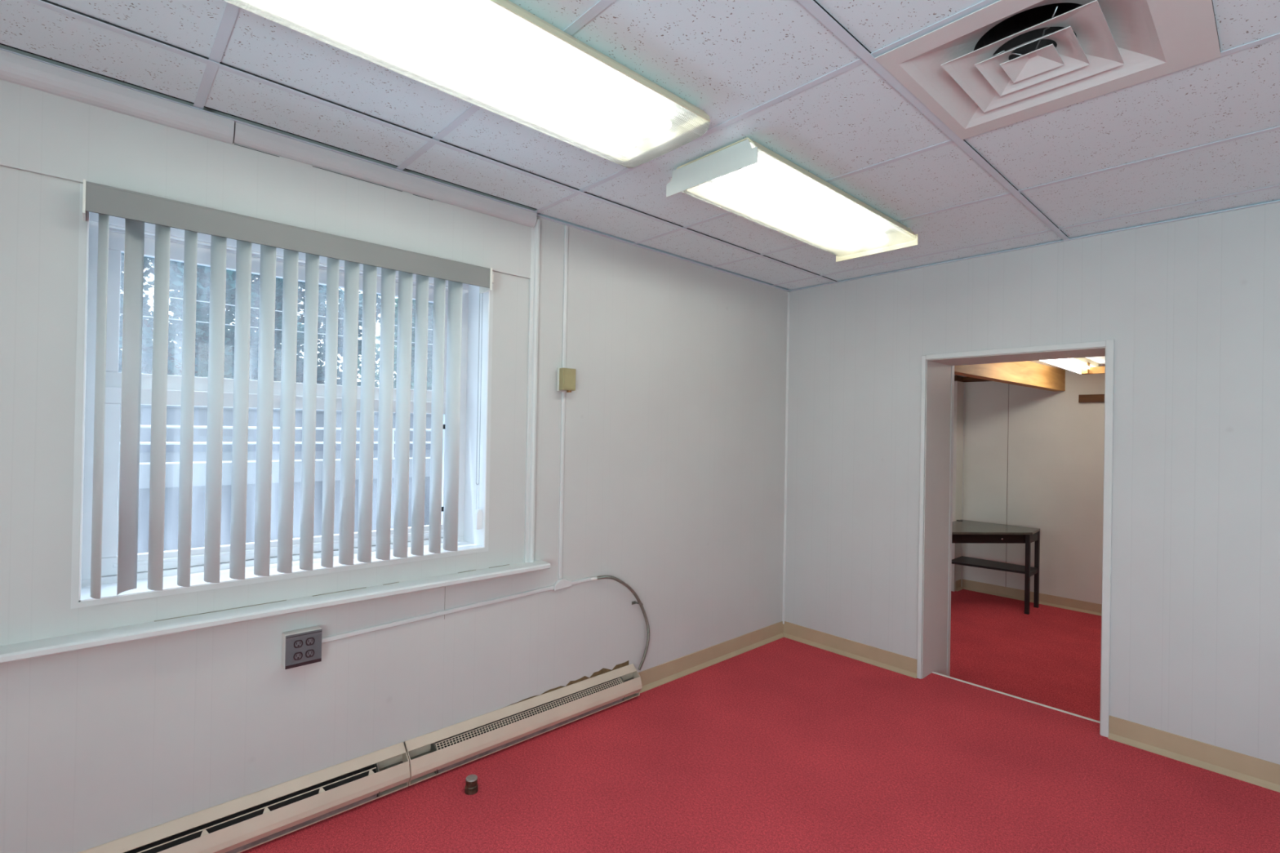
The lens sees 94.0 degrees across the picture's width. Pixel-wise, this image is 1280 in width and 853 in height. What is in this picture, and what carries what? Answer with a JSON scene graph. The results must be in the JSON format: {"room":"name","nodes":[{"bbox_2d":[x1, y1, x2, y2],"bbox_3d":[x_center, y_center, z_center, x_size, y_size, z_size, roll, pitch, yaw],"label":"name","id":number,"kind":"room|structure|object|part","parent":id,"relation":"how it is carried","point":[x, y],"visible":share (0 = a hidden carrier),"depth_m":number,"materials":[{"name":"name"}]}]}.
{"room":"empty office room","nodes":[
{"label":"empty office room","id":0,"kind":"room"},
{"bbox_2d":[0,44,787,852],"bbox_3d":[-0.799,0.111,2.577,5.360,2.780,0.282,1,0,-43],"label":"wall","id":1,"kind":"structure","parent":0,"point":[674,443],"depth_m":2.24,"materials":[{"name":"white paint"}]},
{"bbox_2d":[0,49,234,144],"bbox_3d":[-1.968,-0.949,1.273,1.838,0.064,0.034,1,0,-43],"label":"trim","id":2,"kind":"structure","parent":1,"relation":"attached to","point":[15,68],"depth_m":1.69,"materials":[{"name":"white paint"}]},
{"bbox_2d":[78,742,410,852],"bbox_3d":[-1.332,1.283,1.870,1.200,0.147,0.076,1,0,-43],"label":"baseboard heater","id":3,"kind":"object","parent":1,"relation":"attached to","point":[242,824],"visible":1,"depth_m":1.98,"materials":[{"name":"beige metal"}]},
{"bbox_2d":[137,767,376,852],"bbox_3d":[-1.326,1.256,1.863,0.974,0.017,0.018,1,0,-43],"label":"grille","id":4,"kind":"object","parent":3,"relation":"attached to","point":[220,831],"depth_m":1.95,"materials":[{"name":"beige metal"}]},
{"bbox_3d":[-1.313,1.297,1.850,1.197,0.078,0.018,1,0,-43],"label":"panel","id":5,"kind":"part","parent":3,"relation":"part of","materials":[{"name":"beige metal"}]},
{"bbox_2d":[0,560,550,663],"bbox_3d":[-1.545,0.598,1.665,3.042,0.027,0.080,1,0,-43],"label":"window sill","id":6,"kind":"structure","parent":1,"relation":"attached to","point":[77,642],"depth_m":1.89,"materials":[{"name":"white paint"}]},
{"bbox_2d":[70,183,493,608],"bbox_3d":[-1.110,-0.075,2.110,1.289,1.193,0.003,1,0,-43],"label":"trim","id":7,"kind":"structure","parent":1,"relation":"attached to","point":[82,224],"depth_m":1.68,"materials":[{"name":"white paint"}]},
{"bbox_2d":[78,211,489,602],"bbox_3d":[-1.200,-0.085,2.207,1.257,1.177,0.264,1,0,-43],"label":"window","id":8,"kind":"structure","parent":1,"relation":"in","point":[469,538],"depth_m":2.02,"materials":[{"name":"white plastic"}]},
{"bbox_3d":[-1.262,0.182,2.256,1.149,0.593,0.032,1,0,-43],"label":"sash","id":9,"kind":"part","parent":8,"relation":"part of","materials":[{"name":"white plastic"}]},
{"bbox_3d":[-1.273,-0.360,2.281,1.149,0.507,0.026,1,0,-43],"label":"sash","id":10,"kind":"part","parent":8,"relation":"part of","materials":[{"name":"white plastic"}]},
{"bbox_2d":[82,179,493,599],"bbox_3d":[-1.099,-0.085,2.088,1.262,1.149,0.136,1,0,-43],"label":"vertical blind","id":11,"kind":"object","parent":8,"relation":"attached to","point":[136,208],"visible":1,"depth_m":1.98,"materials":[{"name":"grey plastic"}]},
{"bbox_3d":[-0.689,-0.125,2.543,0.004,0.975,0.002,1,0,-43],"label":"cord","id":12,"kind":"part","parent":11,"relation":"part of","materials":[{"name":"white plastic"}]},
{"bbox_3d":[-0.685,-0.182,2.544,0.017,0.865,0.004,1,0,-43],"label":"bead chain","id":13,"kind":"part","parent":11,"relation":"part of","materials":[{"name":"white plastic"}]},
{"bbox_3d":[-0.682,-0.125,2.550,0.004,0.975,0.002,1,0,-43],"label":"cord","id":14,"kind":"part","parent":11,"relation":"part of","materials":[{"name":"white plastic"}]},
{"bbox_2d":[281,625,322,669],"bbox_3d":[-1.157,0.756,2.042,0.112,0.113,0.054,1,0,-43],"label":"power outlet","id":15,"kind":"object","parent":1,"relation":"attached to","point":[301,646],"visible":1,"depth_m":2.02,"materials":[{"name":"grey plastic"}]},
{"bbox_2d":[293,652,302,660],"bbox_3d":[-1.153,0.774,2.011,0.028,0.026,0.004,1,0,-43],"label":"receptacle","id":16,"kind":"object","parent":15,"relation":"attached to","point":[296,655],"depth_m":2.01,"materials":[{"name":"grey plastic"}]},
{"bbox_2d":[293,640,302,648],"bbox_3d":[-1.152,0.734,2.012,0.028,0.026,0.004,1,0,-43],"label":"receptacle","id":17,"kind":"object","parent":15,"relation":"attached to","point":[297,643],"depth_m":2.01,"materials":[{"name":"grey plastic"}]},
{"bbox_2d":[305,648,314,657],"bbox_3d":[-1.127,0.775,2.036,0.028,0.026,0.004,1,0,-43],"label":"receptacle","id":18,"kind":"object","parent":15,"relation":"attached to","point":[309,653],"depth_m":2.03,"materials":[{"name":"grey plastic"}]},
{"bbox_2d":[305,637,315,645],"bbox_3d":[-1.126,0.734,2.036,0.028,0.026,0.004,1,0,-43],"label":"receptacle","id":19,"kind":"object","parent":15,"relation":"attached to","point":[308,641],"depth_m":2.04,"materials":[{"name":"grey plastic"}]},
{"bbox_2d":[233,121,537,227],"bbox_3d":[-0.880,-0.928,2.281,1.122,0.058,0.027,1,0,-43],"label":"trim","id":20,"kind":"structure","parent":1,"relation":"attached to","point":[246,135],"depth_m":2.18,"materials":[{"name":"white paint"}]},
{"bbox_2d":[321,576,597,643],"bbox_3d":[-0.668,0.741,2.514,1.246,0.068,0.022,1,0,-43],"label":"wire raceway","id":21,"kind":"object","parent":1,"relation":"attached to","point":[560,584],"visible":0.95,"depth_m":2.44,"materials":[{"name":"white paint"}]},
{"bbox_2d":[404,663,642,786],"bbox_3d":[-0.451,1.302,2.683,1.190,0.147,0.076,1,0,-43],"label":"baseboard heater","id":22,"kind":"object","parent":1,"relation":"attached to","point":[433,753],"visible":0.99,"depth_m":2.59,"materials":[{"name":"beige metal"}]},
{"bbox_2d":[435,677,622,750],"bbox_3d":[-0.448,1.274,2.681,0.967,0.021,0.024,1,0,-43],"label":"grille","id":23,"kind":"object","parent":22,"relation":"attached to","point":[466,740],"depth_m":2.63,"materials":[{"name":"beige metal"}]},
{"bbox_2d":[524,218,540,563],"bbox_3d":[-0.482,-0.159,2.675,0.042,1.542,0.024,1,0,-43],"label":"trim","id":24,"kind":"structure","parent":1,"relation":"attached to","point":[533,313],"depth_m":2.67,"materials":[{"name":"white paint"}]},
{"bbox_2d":[558,225,568,579],"bbox_3d":[-0.359,-0.115,2.798,0.018,1.657,0.008,1,0,-43],"label":"wire raceway","id":25,"kind":"object","parent":1,"relation":"attached to","point":[566,227],"visible":1,"depth_m":2.79,"materials":[{"name":"white paint"}]},
{"bbox_2d":[556,367,575,392],"bbox_3d":[-0.342,-0.216,2.775,0.076,0.113,0.046,1,0,-43],"label":"thermostat","id":26,"kind":"object","parent":1,"relation":"attached to","point":[566,382],"visible":1,"depth_m":2.76,"materials":[{"name":"beige plastic"}]},
{"bbox_2d":[596,575,649,670],"bbox_3d":[-0.085,1.003,3.042,0.353,0.529,0.042,1,0,-43],"label":"conduit","id":27,"kind":"object","parent":1,"relation":"attached to","point":[611,577],"visible":1,"depth_m":3.11,"materials":[{"name":"grey metal"}]},
{"bbox_2d":[638,621,783,693],"bbox_3d":[0.474,1.358,3.575,1.368,0.101,0.022,1,0,-43],"label":"baseboard","id":28,"kind":"structure","parent":1,"relation":"attached to","point":[656,676],"depth_m":3.51,"materials":[{"name":"beige plastic"}]},
{"bbox_2d":[782,291,790,624],"bbox_3d":[0.992,0.211,4.047,0.012,2.253,0.012,1,0,-43],"label":"trim","id":29,"kind":"structure","parent":1,"relation":"attached to","point":[788,292],"depth_m":4.04,"materials":[{"name":"white paint"}]},
{"bbox_2d":[0,0,1279,291],"bbox_3d":[0.636,-1.100,0.786,5.000,0.324,4.300,1,0,-43],"label":"ceiling","id":30,"kind":"structure","parent":0,"point":[802,80],"depth_m":1.84,"materials":[{"name":"tile"}]},
{"bbox_2d":[222,0,710,168],"bbox_3d":[-0.369,-0.910,1.464,1.219,0.086,0.377,1,0,-43],"label":"ceiling light","id":31,"kind":"object","parent":30,"relation":"attached to","point":[499,57],"visible":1,"depth_m":1.44,"materials":[{"name":"white plastic"}]},
{"bbox_2d":[666,137,918,262],"bbox_3d":[0.684,-0.881,2.460,1.222,0.097,0.406,1,0,-43],"label":"ceiling light","id":32,"kind":"object","parent":30,"relation":"attached to","point":[744,178],"visible":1,"depth_m":2.29,"materials":[{"name":"white plastic"}]},
{"bbox_3d":[0.236,-0.886,2.047,0.003,0.087,0.406,1,0,-43],"label":"plate","id":33,"kind":"part","parent":32,"relation":"part of","materials":[{"name":"grey ceramic"}]},
{"bbox_3d":[1.132,-0.875,2.873,0.003,0.087,0.406,1,0,-43],"label":"plate","id":34,"kind":"part","parent":32,"relation":"part of","materials":[{"name":"white plastic"}]},
{"bbox_2d":[874,0,1221,139],"bbox_3d":[1.023,-1.058,1.500,0.604,0.262,0.600,1,0,-43],"label":"ceiling vent","id":35,"kind":"object","parent":30,"relation":"in","point":[1003,63],"visible":1,"depth_m":1.54,"materials":[{"name":"white metal"}]},
{"bbox_2d":[240,637,1279,852],"bbox_3d":[0.640,1.458,0.819,5.135,0.120,4.300,1,0,-43],"label":"floor","id":36,"kind":"structure","parent":0,"point":[784,744],"depth_m":2.34,"materials":[{"name":"red carpet"}]},
{"bbox_2d":[464,774,478,795],"bbox_3d":[-0.639,1.357,2.262,0.049,0.051,0.049,1,0,-43],"label":"stub","id":37,"kind":"object","parent":36,"relation":"on","point":[471,788],"visible":1,"depth_m":2.25,"materials":[{"name":"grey metal"}]},
{"bbox_2d":[951,381,964,591],"bbox_3d":[3.106,0.621,6.573,0.205,2.195,0.772,1,0,-43],"label":"wall column","id":38,"kind":"structure","parent":0,"point":[958,386],"depth_m":6.25,"materials":[{"name":"beige paint"}]},
{"bbox_2d":[955,579,962,591],"bbox_3d":[3.362,1.672,6.282,0.150,0.101,0.022,1,0,-43],"label":"baseboard","id":39,"kind":"structure","parent":38,"relation":"attached to","point":[957,585],"depth_m":6.28,"materials":[{"name":"beige plastic"}]},
{"bbox_2d":[950,589,1101,720],"bbox_3d":[3.135,1.769,4.281,3.235,0.120,4.200,1,0,-43],"label":"floor","id":40,"kind":"structure","parent":0,"point":[1049,655],"depth_m":4.54,"materials":[{"name":"red carpet"}]},
{"bbox_2d":[951,520,1039,614],"bbox_3d":[3.208,1.340,5.612,1.045,0.753,0.735,1,0,-43],"label":"desk","id":41,"kind":"object","parent":40,"relation":"on","point":[962,531],"visible":0.78,"depth_m":5.59,"materials":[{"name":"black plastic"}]},
{"bbox_3d":[3.139,1.028,5.467,0.779,0.060,0.012,1,0,-5],"label":"drawer","id":42,"kind":"part","parent":41,"relation":"part of","materials":[{"name":"black wood"}]},
{"bbox_2d":[951,555,1035,573],"bbox_3d":[3.424,1.353,5.810,0.390,0.020,0.667,1,0,-43],"label":"shelf","id":43,"kind":"object","parent":41,"relation":"attached to","point":[964,561],"depth_m":5.78,"materials":[{"name":"black wood"}]},
{"bbox_3d":[3.565,1.357,5.487,0.034,0.730,0.034,1,0,-43],"label":"leg","id":44,"kind":"part","parent":41,"relation":"part of","materials":[{"name":"black wood"}]},
{"bbox_3d":[3.471,1.190,5.845,0.308,0.395,0.677,1,0,-43],"label":"rail","id":45,"kind":"part","parent":41,"relation":"part of","materials":[{"name":"black wood"}]},
{"bbox_3d":[3.792,1.362,5.698,0.034,0.730,0.034,1,0,-43],"label":"leg","id":46,"kind":"part","parent":41,"relation":"part of","materials":[{"name":"black wood"}]},
{"bbox_2d":[954,355,1105,375],"bbox_3d":[3.303,-0.583,4.409,3.130,0.050,4.440,1,0,-43],"label":"ceiling","id":47,"kind":"structure","parent":0,"point":[1101,360],"depth_m":5.09,"materials":[{"name":"beige paint"}]},
{"bbox_2d":[954,360,1065,391],"bbox_3d":[2.892,-0.471,4.778,2.997,0.215,0.090,1,0,-40],"label":"ceiling beam","id":48,"kind":"structure","parent":47,"relation":"attached to","point":[1027,373],"depth_m":4.95,"materials":[{"name":"brown wood"}]},
{"bbox_2d":[1039,357,1100,373],"bbox_3d":[3.412,-0.513,4.731,1.450,0.084,0.144,1,0,-43],"label":"strip light","id":49,"kind":"object","parent":47,"relation":"attached to","point":[1079,362],"visible":0.34,"depth_m":4.73,"materials":[{"name":"white plastic"}]},
{"bbox_2d":[1080,362,1105,374],"bbox_3d":[4.420,-0.482,4.110,0.090,0.115,2.245,1,0,-43],"label":"trim","id":50,"kind":"structure","parent":47,"relation":"attached to","point":[1094,370],"depth_m":4.88,"materials":[{"name":"brown wood"}]},
{"bbox_2d":[957,369,1104,604],"bbox_3d":[4.393,0.341,5.425,0.121,3.030,4.440,1,0,-43],"label":"wall","id":51,"kind":"structure","parent":0,"point":[1033,458],"depth_m":5.83,"materials":[{"name":"beige paint"}]},
{"bbox_2d":[960,382,964,586],"bbox_3d":[3.439,0.616,6.355,0.012,2.175,0.012,1,0,-43],"label":"trim","id":52,"kind":"structure","parent":51,"relation":"attached to","point":[964,382],"depth_m":6.35,"materials":[{"name":"white paint"}]},
{"bbox_2d":[954,375,991,382],"bbox_3d":[3.333,-0.501,6.329,0.240,0.055,1.420,1,0,-43],"label":"trim","id":53,"kind":"structure","parent":51,"relation":"attached to","point":[957,378],"depth_m":6.26,"materials":[{"name":"brown wood"}]},
{"bbox_2d":[961,578,1101,615],"bbox_3d":[4.582,1.688,5.084,0.022,0.101,3.420,1,0,-43],"label":"baseboard","id":54,"kind":"structure","parent":51,"relation":"attached to","point":[1088,607],"depth_m":5.82,"materials":[{"name":"beige plastic"}]},
{"bbox_2d":[1078,394,1104,402],"bbox_3d":[4.952,-0.252,4.723,0.030,0.072,2.420,1,0,-43],"label":"trim","id":55,"kind":"structure","parent":51,"relation":"attached to","point":[1085,397],"depth_m":5.53,"materials":[{"name":"brown wood"}]},
{"bbox_2d":[784,202,1279,764],"bbox_3d":[2.581,0.296,2.597,0.360,3.030,4.300,1,0,-43],"label":"wall","id":56,"kind":"structure","parent":0,"point":[1190,308],"depth_m":2.71,"materials":[{"name":"white paint"}]},
{"bbox_2d":[782,621,917,678],"bbox_3d":[1.269,1.373,3.711,0.022,0.101,0.892,1,0,-43],"label":"baseboard","id":57,"kind":"structure","parent":56,"relation":"attached to","point":[905,665],"depth_m":3.67,"materials":[{"name":"beige plastic"}]},
{"bbox_2d":[946,365,954,676],"bbox_3d":[2.167,0.649,3.341,0.039,2.076,0.934,1,0,-43],"label":"trim","id":58,"kind":"structure","parent":56,"relation":"attached to","point":[952,366],"depth_m":3.63,"materials":[{"name":"white paint"}]},
{"bbox_2d":[921,346,1106,734],"bbox_3d":[2.015,0.655,3.201,0.360,2.057,0.816,1,0,-43],"label":"door frame","id":59,"kind":"structure","parent":56,"relation":"attached to","point":[938,387],"depth_m":3.46,"materials":[{"name":"white paint"}]},
{"bbox_2d":[916,339,1114,737],"bbox_3d":[1.884,0.512,3.073,0.012,1.838,0.866,1,0,-43],"label":"trim","id":60,"kind":"structure","parent":56,"relation":"attached to","point":[1108,344],"depth_m":2.77,"materials":[{"name":"white paint"}]},
{"bbox_2d":[932,671,1099,723],"bbox_3d":[1.973,1.446,3.171,0.018,0.034,0.806,1,0,-43],"label":"trim","id":61,"kind":"structure","parent":56,"relation":"attached to","point":[940,674],"depth_m":3.14,"materials":[{"name":"silver metal"}]},
{"label":"outside","id":62,"kind":"structure","parent":0,"visible":0},
{"bbox_3d":[0.947,2.769,4.043,80.000,0.100,80.000,1,0,-43],"label":"ground","id":63,"kind":"structure","parent":62,"visible":0},
{"bbox_2d":[118,252,304,380],"bbox_3d":[-10.457,-1.506,14.017,5.526,8.162,5.134,1,0,0],"label":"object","id":64,"kind":"object","parent":63,"relation":"on","point":[203,273],"visible":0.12,"depth_m":12.78,"materials":[{"name":"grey plant"}]},
{"bbox_2d":[148,259,381,386],"bbox_3d":[-14.188,-3.565,23.040,8.290,12.243,7.700,1,0,-38],"label":"tree","id":65,"kind":"object","parent":63,"relation":"on","point":[322,289],"visible":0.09,"depth_m":22.64,"materials":[{"name":"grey plant"}]},
{"bbox_2d":[117,457,430,553],"bbox_3d":[-4.665,1.528,7.205,28.000,2.215,0.400,1,0,-43],"label":"wall","id":66,"kind":"structure","parent":63,"relation":"on","point":[171,478],"depth_m":6.93,"materials":[{"name":"concrete"}]},
{"bbox_2d":[120,424,431,458],"bbox_3d":[-4.649,0.211,7.219,28.000,0.419,0.040,1,0,-43],"label":"guard rail","id":67,"kind":"object","parent":66,"relation":"on","point":[141,426],"visible":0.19,"depth_m":7.17,"materials":[{"name":"white metal"}]},
{"bbox_3d":[-4.645,0.017,7.220,28.000,0.032,0.032,1,0,-43],"label":"rail","id":68,"kind":"part","parent":67,"relation":"part of","materials":[{"name":"white metal"}]},
{"bbox_3d":[-4.649,0.200,7.219,28.000,0.032,0.032,1,0,-43],"label":"rail","id":69,"kind":"part","parent":67,"relation":"part of","materials":[{"name":"white metal"}]},
{"bbox_3d":[-3.458,0.245,8.317,0.040,0.403,0.040,1,0,-43],"label":"post","id":70,"kind":"part","parent":67,"relation":"part of","materials":[{"name":"white metal"}]},
{"bbox_2d":[119,404,431,462],"bbox_3d":[-7.313,1.102,10.085,36.000,3.000,0.390,1,0,-43],"label":"wall","id":71,"kind":"structure","parent":63,"relation":"on","point":[173,412],"depth_m":10.19,"materials":[{"name":"paint"}]},
{"bbox_2d":[120,290,432,344],"bbox_3d":[-5.969,-0.174,10.134,32.228,5.600,0.258,1,0,-43],"label":"power line","id":72,"kind":"object","parent":63,"relation":"on","point":[120,291],"visible":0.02,"depth_m":9.48,"materials":[{"name":"black metal"}]},
{"bbox_2d":[357,297,433,390],"bbox_3d":[-5.887,-1.423,18.718,5.176,8.202,5.282,1,0,-17],"label":"tree","id":73,"kind":"object","parent":63,"relation":"on","point":[430,319],"visible":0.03,"depth_m":17.40,"materials":[{"name":"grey plant"}]},
{"bbox_3d":[2.255,0.149,-0.733,5.360,2.780,0.150,1,0,-43],"label":"wall","id":74,"kind":"structure","parent":0,"visible":0},
{"bbox_2d":[1107,715,1279,792],"bbox_3d":[3.019,1.394,1.814,0.022,0.101,2.538,1,0,-43],"label":"baseboard","id":75,"kind":"structure","parent":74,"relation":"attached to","point":[1249,769],"depth_m":2.53,"materials":[{"name":"beige plastic"}]}
]}

